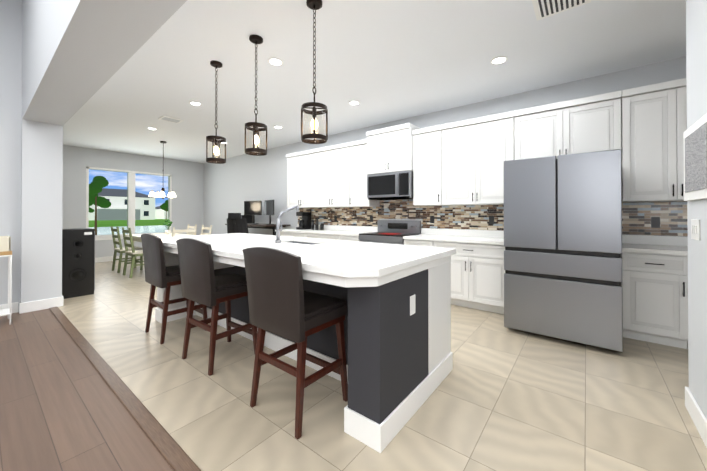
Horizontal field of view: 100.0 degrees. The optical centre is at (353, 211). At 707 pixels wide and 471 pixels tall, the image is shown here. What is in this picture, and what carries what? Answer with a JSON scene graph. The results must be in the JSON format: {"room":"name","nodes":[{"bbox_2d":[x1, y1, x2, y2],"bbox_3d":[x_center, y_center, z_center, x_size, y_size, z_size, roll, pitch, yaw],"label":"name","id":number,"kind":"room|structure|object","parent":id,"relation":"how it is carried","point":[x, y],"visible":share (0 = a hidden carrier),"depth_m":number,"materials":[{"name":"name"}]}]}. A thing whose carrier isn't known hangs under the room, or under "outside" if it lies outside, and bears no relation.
{"room":"kitchen","nodes":[
{"label":"kitchen","id":0,"kind":"room"},
{"bbox_2d":[0,0,21,304],"bbox_3d":[-5.782,-0.834,2.042,0.200,4.200,4.650,0,0,38],"label":"wall","id":1,"kind":"structure","parent":0,"point":[10,100],"depth_m":3.74,"materials":[{"name":"white paint"}]},
{"bbox_2d":[0,302,17,312],"bbox_3d":[-5.639,1.201,2.036,0.015,0.130,4.435,0,0,38],"label":"baseboard","id":2,"kind":"structure","parent":1,"relation":"attached to","point":[14,306],"depth_m":3.74,"materials":[{"name":"white wood"}]},
{"bbox_2d":[20,119,62,302],"bbox_3d":[-4.208,0.053,3.992,0.340,2.450,0.370,0,0,38],"label":"wall","id":3,"kind":"structure","parent":0,"point":[41,204],"depth_m":3.88,"materials":[{"name":"white paint"}]},
{"bbox_2d":[18,296,63,313],"bbox_3d":[-4.069,1.212,3.876,0.019,0.130,0.400,0,0,38],"label":"baseboard","id":4,"kind":"structure","parent":3,"relation":"attached to","point":[25,307],"depth_m":3.86,"materials":[{"name":"white wood"}]},
{"bbox_2d":[0,309,173,470],"bbox_3d":[-1.738,1.298,-0.838,9.660,0.100,4.735,0,0,38],"label":"floor","id":5,"kind":"structure","parent":0,"point":[62,407],"depth_m":1.88,"materials":[{"name":"brown wood"}]},
{"bbox_2d":[0,236,11,324],"bbox_3d":[-4.083,0.779,3.337,0.300,0.990,0.300,0,0,38],"label":"console table","id":6,"kind":"object","parent":5,"relation":"on","point":[5,246],"visible":1,"depth_m":3.35,"materials":[{"name":"white wood"}]},
{"bbox_2d":[49,307,200,470],"bbox_3d":[-0.239,1.254,0.995,9.564,0.012,0.080,0,0,38],"label":"trim","id":7,"kind":"structure","parent":5,"relation":"on","point":[174,454],"depth_m":1.90,"materials":[{"name":"brown wood"}]},
{"bbox_2d":[62,145,203,257],"bbox_3d":[-7.729,-0.163,6.269,0.150,2.910,8.900,0,0,38],"label":"wall","id":8,"kind":"structure","parent":0,"point":[187,189],"depth_m":8.04,"materials":[{"name":"white paint"}]},
{"bbox_2d":[95,255,143,262],"bbox_3d":[-7.601,1.227,6.287,0.019,0.130,8.700,0,0,38],"label":"baseboard","id":9,"kind":"structure","parent":8,"relation":"attached to","point":[100,259],"depth_m":7.77,"materials":[{"name":"white wood"}]},
{"bbox_2d":[86,167,171,240],"bbox_3d":[-6.146,-0.201,8.237,0.150,1.870,1.950,0,0,38],"label":"window","id":10,"kind":"structure","parent":8,"relation":"in","point":[131,199],"depth_m":8.19,"materials":[{"name":"white"}]},
{"bbox_2d":[287,150,310,209],"bbox_3d":[-0.996,-0.685,6.424,0.974,1.185,0.336,0,0,38],"label":"upper cabinet","id":11,"kind":"object","parent":0,"relation":"attached to","point":[299,163],"depth_m":6.34,"materials":[{"name":"white wood"}]},
{"bbox_2d":[311,143,346,209],"bbox_3d":[-0.319,-0.688,5.893,1.013,1.185,0.336,0,0,38],"label":"upper cabinet","id":12,"kind":"object","parent":0,"relation":"attached to","point":[329,163],"depth_m":5.82,"materials":[{"name":"white wood"}]},
{"bbox_2d":[347,139,382,205],"bbox_3d":[0.179,-0.690,5.502,0.519,1.185,0.336,0,0,38],"label":"upper cabinet","id":13,"kind":"object","parent":0,"relation":"attached to","point":[357,174],"depth_m":5.38,"materials":[{"name":"white wood"}]},
{"bbox_2d":[63,0,685,162],"bbox_3d":[-2.162,-2.349,2.038,14.250,1.410,9.100,0,0,38],"label":"ceiling","id":14,"kind":"structure","parent":0,"point":[383,61],"depth_m":3.25,"materials":[{"name":"white paint"}]},
{"bbox_2d":[22,0,186,125],"bbox_3d":[-0.440,-2.065,1.047,9.920,1.750,0.370,0,0,38],"label":"soffit","id":15,"kind":"structure","parent":14,"relation":"attached to","point":[77,55],"depth_m":2.31,"materials":[{"name":"white paint"}]},
{"bbox_2d":[149,141,175,198],"bbox_3d":[-4.377,-0.952,6.792,0.532,1.323,0.525,0,0,38],"label":"dining chandelier","id":16,"kind":"object","parent":14,"relation":"hanging from","point":[172,194],"visible":1,"depth_m":6.77,"materials":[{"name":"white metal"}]},
{"bbox_2d":[158,116,183,122],"bbox_3d":[-3.202,-1.618,5.202,0.250,0.013,0.320,0,0,38],"label":"ceiling vent","id":17,"kind":"object","parent":14,"relation":"in","point":[169,119],"visible":1,"depth_m":5.17,"materials":[{"name":"white metal"}]},
{"bbox_2d":[189,101,201,105],"bbox_3d":[-2.370,-1.625,4.448,0.169,0.007,0.169,0,0,32],"label":"recessed light","id":18,"kind":"object","parent":14,"relation":"in","point":[195,103],"depth_m":4.43,"materials":[{"name":"white"}]},
{"bbox_2d":[206,60,225,163],"bbox_3d":[-1.508,-1.090,3.259,0.200,1.090,0.200,0,0,38],"label":"pendant light","id":19,"kind":"object","parent":14,"relation":"hanging from","point":[214,140],"visible":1,"depth_m":3.25,"materials":[{"name":"brown metal"}]},
{"bbox_2d":[245,34,266,155],"bbox_3d":[-0.919,-1.093,2.796,0.200,1.090,0.200,0,0,38],"label":"pendant light","id":20,"kind":"object","parent":14,"relation":"hanging from","point":[255,40],"visible":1,"depth_m":2.78,"materials":[{"name":"brown metal"}]},
{"bbox_2d":[267,58,282,65],"bbox_3d":[-0.849,-1.633,3.228,0.169,0.007,0.169,0,0,29],"label":"recessed light","id":21,"kind":"object","parent":14,"relation":"in","point":[273,61],"depth_m":3.21,"materials":[{"name":"white"}]},
{"bbox_2d":[301,0,327,143],"bbox_3d":[-0.305,-1.096,2.314,0.200,1.090,0.200,0,0,38],"label":"pendant light","id":22,"kind":"object","parent":14,"relation":"hanging from","point":[313,5],"visible":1,"depth_m":2.30,"materials":[{"name":"brown metal"}]},
{"bbox_2d":[349,101,359,104],"bbox_3d":[0.012,-1.625,4.421,0.169,0.007,0.169,0,0,32],"label":"recessed light","id":23,"kind":"object","parent":14,"relation":"in","point":[351,102],"depth_m":4.40,"materials":[{"name":"white"}]},
{"bbox_2d":[490,56,507,64],"bbox_3d":[1.569,-1.633,3.198,0.169,0.007,0.169,0,0,32],"label":"recessed light","id":24,"kind":"object","parent":14,"relation":"in","point":[493,61],"depth_m":3.19,"materials":[{"name":"white"}]},
{"bbox_2d":[532,0,590,20],"bbox_3d":[1.594,-1.635,2.275,0.360,0.013,0.360,0,0,38],"label":"ceiling vent","id":25,"kind":"object","parent":14,"relation":"in","point":[543,9],"visible":0.98,"depth_m":2.35,"materials":[{"name":"white metal"}]},
{"bbox_2d":[58,258,706,470],"bbox_3d":[-2.162,1.316,2.015,13.850,0.100,8.700,0,0,38],"label":"floor","id":26,"kind":"structure","parent":0,"point":[501,397],"depth_m":1.97,"materials":[{"name":"beige tile"}]},
{"bbox_2d":[62,228,94,298],"bbox_3d":[-4.285,0.772,4.596,0.348,1.020,0.372,0,0,38],"label":"speaker","id":27,"kind":"object","parent":26,"relation":"on","point":[78,262],"visible":1,"depth_m":4.48,"materials":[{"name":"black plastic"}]},
{"bbox_2d":[111,226,142,272],"bbox_3d":[-5.026,0.804,6.588,0.480,0.980,0.490,0,0,38],"label":"dining chair","id":28,"kind":"object","parent":26,"relation":"on","point":[121,250],"visible":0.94,"depth_m":6.51,"materials":[{"name":"green paint"}]},
{"bbox_2d":[122,227,143,277],"bbox_3d":[-4.397,0.801,6.095,0.480,0.980,0.490,0,0,38],"label":"dining chair","id":29,"kind":"object","parent":26,"relation":"on","point":[133,253],"visible":0.56,"depth_m":5.91,"materials":[{"name":"green paint"}]},
{"bbox_2d":[125,219,191,259],"bbox_3d":[-4.357,0.734,6.794,1.700,1.116,1.000,0,0,38],"label":"dining table","id":30,"kind":"object","parent":26,"relation":"on","point":[137,237],"visible":0.29,"depth_m":7.05,"materials":[{"name":"beige paint"}]},
{"bbox_2d":[163,219,172,233],"bbox_3d":[-4.463,0.357,7.126,0.166,0.359,0.211,0,0,38],"label":"table plant","id":31,"kind":"object","parent":30,"relation":"on","point":[167,231],"depth_m":7.11,"materials":[{"name":"green plant"}]},
{"bbox_2d":[141,234,206,343],"bbox_3d":[-1.900,0.746,3.156,0.537,1.055,0.526,0,0,38],"label":"stool","id":32,"kind":"object","parent":26,"relation":"on","point":[159,273],"visible":0.75,"depth_m":2.94,"materials":[{"name":"brown wood"}]},
{"bbox_2d":[172,227,196,236],"bbox_3d":[-3.645,0.802,6.235,0.490,0.980,0.480,0,0,38],"label":"dining chair","id":33,"kind":"object","parent":26,"relation":"on","point":[194,230],"visible":0.21,"depth_m":6.06,"materials":[{"name":"beige paint"}]},
{"bbox_2d":[186,224,196,234],"bbox_3d":[-4.316,0.809,7.493,0.480,0.980,0.490,0,0,38],"label":"dining chair","id":34,"kind":"object","parent":26,"relation":"on","point":[191,227],"visible":0.17,"depth_m":7.69,"materials":[{"name":"beige paint"}]},
{"bbox_2d":[201,225,211,234],"bbox_3d":[-3.687,0.806,6.999,0.480,0.980,0.490,0,0,38],"label":"dining chair","id":35,"kind":"object","parent":26,"relation":"on","point":[208,228],"visible":0.12,"depth_m":7.16,"materials":[{"name":"beige paint"}]},
{"bbox_2d":[176,238,256,375],"bbox_3d":[-1.170,0.742,2.591,0.537,1.055,0.529,0,0,38],"label":"stool","id":36,"kind":"object","parent":26,"relation":"on","point":[202,283],"visible":0.85,"depth_m":2.42,"materials":[{"name":"brown wood"}]},
{"bbox_2d":[227,213,248,233],"bbox_3d":[-2.305,0.656,6.210,0.674,1.268,0.747,0,0,38],"label":"office chair","id":37,"kind":"object","parent":26,"relation":"on","point":[236,223],"visible":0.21,"depth_m":5.89,"materials":[{"name":"black plastic"}]},
{"bbox_2d":[225,200,290,234],"bbox_3d":[-2.361,0.508,7.231,1.700,1.580,0.690,0,0,38],"label":"desk","id":38,"kind":"object","parent":26,"relation":"on","point":[252,209],"visible":0.67,"depth_m":7.38,"materials":[{"name":"brown wood"}]},
{"bbox_2d":[275,230,302,236],"bbox_3d":[-1.089,0.855,6.304,0.984,0.875,0.626,0,0,38],"label":"base cabinet","id":39,"kind":"object","parent":26,"relation":"on","point":[281,232],"depth_m":6.06,"materials":[{"name":"white"}]},
{"bbox_2d":[242,247,347,439],"bbox_3d":[-0.367,0.738,1.950,0.537,1.055,0.522,0,0,38],"label":"stool","id":40,"kind":"object","parent":26,"relation":"on","point":[282,303],"visible":0.98,"depth_m":1.78,"materials":[{"name":"brown wood"}]},
{"bbox_2d":[155,253,452,452],"bbox_3d":[-0.792,0.837,2.921,3.160,0.870,1.169,0,0,38],"label":"kitchen island","id":41,"kind":"object","parent":26,"relation":"on","point":[397,337],"depth_m":1.82,"materials":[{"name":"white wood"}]},
{"bbox_2d":[162,237,450,292],"bbox_3d":[-0.817,0.372,2.908,3.150,0.060,1.195,0,0,38],"label":"island countertop","id":42,"kind":"structure","parent":41,"relation":"on","point":[360,267],"depth_m":2.01,"materials":[{"name":"white stone"}]},
{"bbox_2d":[275,205,298,242],"bbox_3d":[-0.640,0.115,2.950,0.095,0.373,0.295,0,0,38],"label":"faucet","id":43,"kind":"object","parent":42,"relation":"on","point":[278,229],"depth_m":2.86,"materials":[{"name":"silver metal"}]},
{"bbox_2d":[288,241,318,244],"bbox_3d":[-0.547,0.428,3.106,0.774,0.169,0.424,0,0,38],"label":"sink","id":44,"kind":"object","parent":42,"relation":"in","point":[300,242],"depth_m":3.35,"materials":[{"name":"silver metal"}]},
{"bbox_2d":[303,234,334,239],"bbox_3d":[-0.408,0.851,5.769,1.013,0.875,0.626,0,0,38],"label":"base cabinet","id":45,"kind":"object","parent":26,"relation":"on","point":[320,236],"depth_m":5.54,"materials":[{"name":"white"}]},
{"bbox_2d":[283,230,377,237],"bbox_3d":[-0.601,0.395,5.911,2.240,0.040,0.646,0,0,38],"label":"countertop","id":46,"kind":"structure","parent":45,"relation":"on","point":[350,233],"depth_m":5.66,"materials":[{"name":"white stone"}]},
{"bbox_2d":[296,212,310,229],"bbox_3d":[-1.080,0.188,6.437,0.200,0.380,0.260,0,0,38],"label":"coffee maker","id":47,"kind":"object","parent":46,"relation":"on","point":[305,223],"visible":1,"depth_m":6.39,"materials":[{"name":"black plastic"}]},
{"bbox_2d":[311,218,323,229],"bbox_3d":[-0.762,0.247,6.252,0.292,0.260,0.138,0,0,38],"label":"bottle","id":48,"kind":"object","parent":46,"relation":"on","point":[316,226],"visible":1,"depth_m":6.19,"materials":[{"name":"black glass"}]},
{"bbox_2d":[335,234,359,240],"bbox_3d":[0.085,0.849,5.382,0.509,0.875,0.626,0,0,38],"label":"base cabinet","id":49,"kind":"object","parent":26,"relation":"on","point":[337,236],"depth_m":5.18,"materials":[{"name":"white"}]},
{"bbox_2d":[359,220,420,244],"bbox_3d":[0.588,0.714,4.930,0.830,1.140,0.686,0,0,38],"label":"range","id":50,"kind":"object","parent":26,"relation":"on","point":[392,231],"visible":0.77,"depth_m":4.96,"materials":[{"name":"silver metal"}]},
{"bbox_2d":[403,238,426,245],"bbox_3d":[1.156,0.844,4.541,0.534,0.875,0.626,0,0,38],"label":"base cabinet","id":51,"kind":"object","parent":26,"relation":"on","point":[407,241],"depth_m":4.37,"materials":[{"name":"white wood"}]},
{"bbox_2d":[427,242,504,313],"bbox_3d":[1.670,0.841,4.137,1.039,0.875,0.626,0,0,38],"label":"base cabinet","id":52,"kind":"object","parent":26,"relation":"on","point":[477,270],"depth_m":3.82,"materials":[{"name":"white wood"}]},
{"bbox_2d":[403,234,503,245],"bbox_3d":[1.506,0.385,4.256,1.440,0.040,0.646,0,0,38],"label":"countertop","id":53,"kind":"structure","parent":52,"relation":"on","point":[420,237],"depth_m":4.10,"materials":[{"name":"white stone"}]},
{"bbox_2d":[503,149,622,351],"bbox_3d":[2.251,0.363,3.229,0.940,1.820,0.910,0,0,38],"label":"fridge","id":54,"kind":"object","parent":26,"relation":"on","point":[563,246],"visible":1,"depth_m":2.83,"materials":[{"name":"silver metal"}]},
{"bbox_2d":[621,250,687,348],"bbox_3d":[3.239,0.834,2.905,0.950,0.875,0.626,0,0,38],"label":"base cabinet","id":55,"kind":"object","parent":26,"relation":"on","point":[654,286],"depth_m":2.81,"materials":[{"name":"white wood"}]},
{"bbox_2d":[622,242,687,257],"bbox_3d":[3.233,0.376,2.900,0.950,0.040,0.646,0,0,38],"label":"countertop","id":56,"kind":"structure","parent":55,"relation":"on","point":[627,247],"depth_m":2.89,"materials":[{"name":"white stone"}]},
{"bbox_2d":[367,123,418,173],"bbox_3d":[0.689,-1.018,5.053,0.830,0.735,0.416,0,0,38],"label":"upper cabinet","id":57,"kind":"object","parent":0,"relation":"attached to","point":[389,149],"depth_m":4.84,"materials":[{"name":"white wood"}]},
{"bbox_2d":[367,170,412,199],"bbox_3d":[0.669,-0.431,5.024,0.820,0.430,0.449,0,0,38],"label":"microwave","id":58,"kind":"object","parent":57,"relation":"attached to","point":[391,186],"visible":0.9,"depth_m":4.85,"materials":[{"name":"silver metal"}]},
{"bbox_2d":[411,126,434,205],"bbox_3d":[1.254,-0.695,4.658,0.534,1.185,0.336,0,0,38],"label":"upper cabinet","id":59,"kind":"object","parent":0,"relation":"attached to","point":[424,172],"depth_m":4.57,"materials":[{"name":"white wood"}]},
{"bbox_2d":[203,56,685,234],"bbox_3d":[0.512,-0.167,5.551,14.000,2.910,0.150,0,0,38],"label":"wall","id":60,"kind":"structure","parent":0,"point":[232,184],"depth_m":6.82,"materials":[{"name":"white paint"}]},
{"bbox_2d":[435,111,510,205],"bbox_3d":[1.789,-0.698,4.238,1.093,1.185,0.336,0,0,38],"label":"upper cabinet","id":61,"kind":"object","parent":0,"relation":"attached to","point":[457,200],"depth_m":4.13,"materials":[{"name":"white wood"}]},
{"bbox_2d":[306,226,687,245],"bbox_3d":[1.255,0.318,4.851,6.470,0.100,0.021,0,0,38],"label":"countertop","id":62,"kind":"structure","parent":0,"relation":"attached to","point":[647,239],"depth_m":4.20,"materials":[{"name":"white stone"}]},
{"bbox_2d":[511,92,610,159],"bbox_3d":[2.571,-0.932,3.625,1.025,0.725,0.336,0,0,38],"label":"upper cabinet","id":63,"kind":"object","parent":0,"relation":"attached to","point":[580,125],"depth_m":3.49,"materials":[{"name":"white wood"}]},
{"bbox_2d":[611,78,686,201],"bbox_3d":[3.266,-0.705,3.078,0.869,1.185,0.336,0,0,38],"label":"upper cabinet","id":64,"kind":"object","parent":0,"relation":"attached to","point":[649,122],"depth_m":3.04,"materials":[{"name":"white wood"}]},
{"bbox_2d":[686,0,706,418],"bbox_3d":[1.812,-0.193,1.345,0.160,2.910,1.340,0,0,38],"label":"wall","id":65,"kind":"structure","parent":0,"point":[696,45],"depth_m":1.75,"materials":[{"name":"white paint"}]},
{"bbox_2d":[683,113,706,200],"bbox_3d":[1.955,-0.291,1.682,0.028,0.440,0.525,0,0,38],"label":"framed picture","id":66,"kind":"object","parent":65,"relation":"attached to","point":[695,158],"visible":1,"depth_m":1.67,"materials":[{"name":"white"}]},
{"bbox_2d":[685,386,706,447],"bbox_3d":[1.750,1.197,1.395,0.019,0.130,1.355,0,0,38],"label":"baseboard","id":67,"kind":"structure","parent":65,"relation":"attached to","point":[697,416],"depth_m":1.73,"materials":[{"name":"white wood"}]},
{"bbox_2d":[691,219,700,240],"bbox_3d":[2.035,0.104,1.766,0.010,0.120,0.160,0,0,38],"label":"light switch","id":68,"kind":"object","parent":65,"relation":"attached to","point":[695,229],"visible":1,"depth_m":1.74,"materials":[{"name":"white plastic"}]},
{"label":"outside","id":69,"kind":"structure","parent":0,"visible":0},
{"bbox_2d":[89,219,167,234],"bbox_3d":[-81.651,2.254,114.841,249.750,0.105,240.000,0,0,38],"label":"lawn","id":70,"kind":"structure","parent":69,"point":[141,226],"depth_m":34.97,"materials":[{"name":"green plant"}]},
{"bbox_2d":[89,202,94,212],"bbox_3d":[-50.235,-0.169,55.960,2.054,4.025,2.107,0,0,38],"label":"tree","id":71,"kind":"object","parent":70,"relation":"on","point":[91,210],"depth_m":56.05,"materials":[{"name":"green plant"}]},
{"bbox_2d":[89,176,110,234],"bbox_3d":[-16.703,-0.382,19.302,1.455,4.003,1.492,0,0,38],"label":"tree","id":72,"kind":"object","parent":70,"relation":"on","point":[97,184],"depth_m":19.19,"materials":[{"name":"green plant"}]},
{"bbox_2d":[89,188,155,219],"bbox_3d":[-60.214,-1.946,73.876,14.100,7.800,17.000,0,0,38],"label":"house","id":73,"kind":"structure","parent":70,"relation":"on","point":[144,206],"depth_m":71.94,"materials":[{"name":"white paint"}]},
{"bbox_2d":[155,206,167,218],"bbox_3d":[-51.626,-0.440,91.281,14.100,5.000,16.000,0,0,38],"label":"house","id":74,"kind":"structure","parent":70,"relation":"on","point":[160,213],"depth_m":84.29,"materials":[{"name":"white paint"}]},
{"bbox_2d":[160,200,167,219],"bbox_3d":[-39.677,-0.333,62.936,2.225,4.440,2.282,0,0,38],"label":"tree","id":75,"kind":"object","parent":70,"relation":"on","point":[163,206],"depth_m":62.32,"materials":[{"name":"green plant"}]}
]}

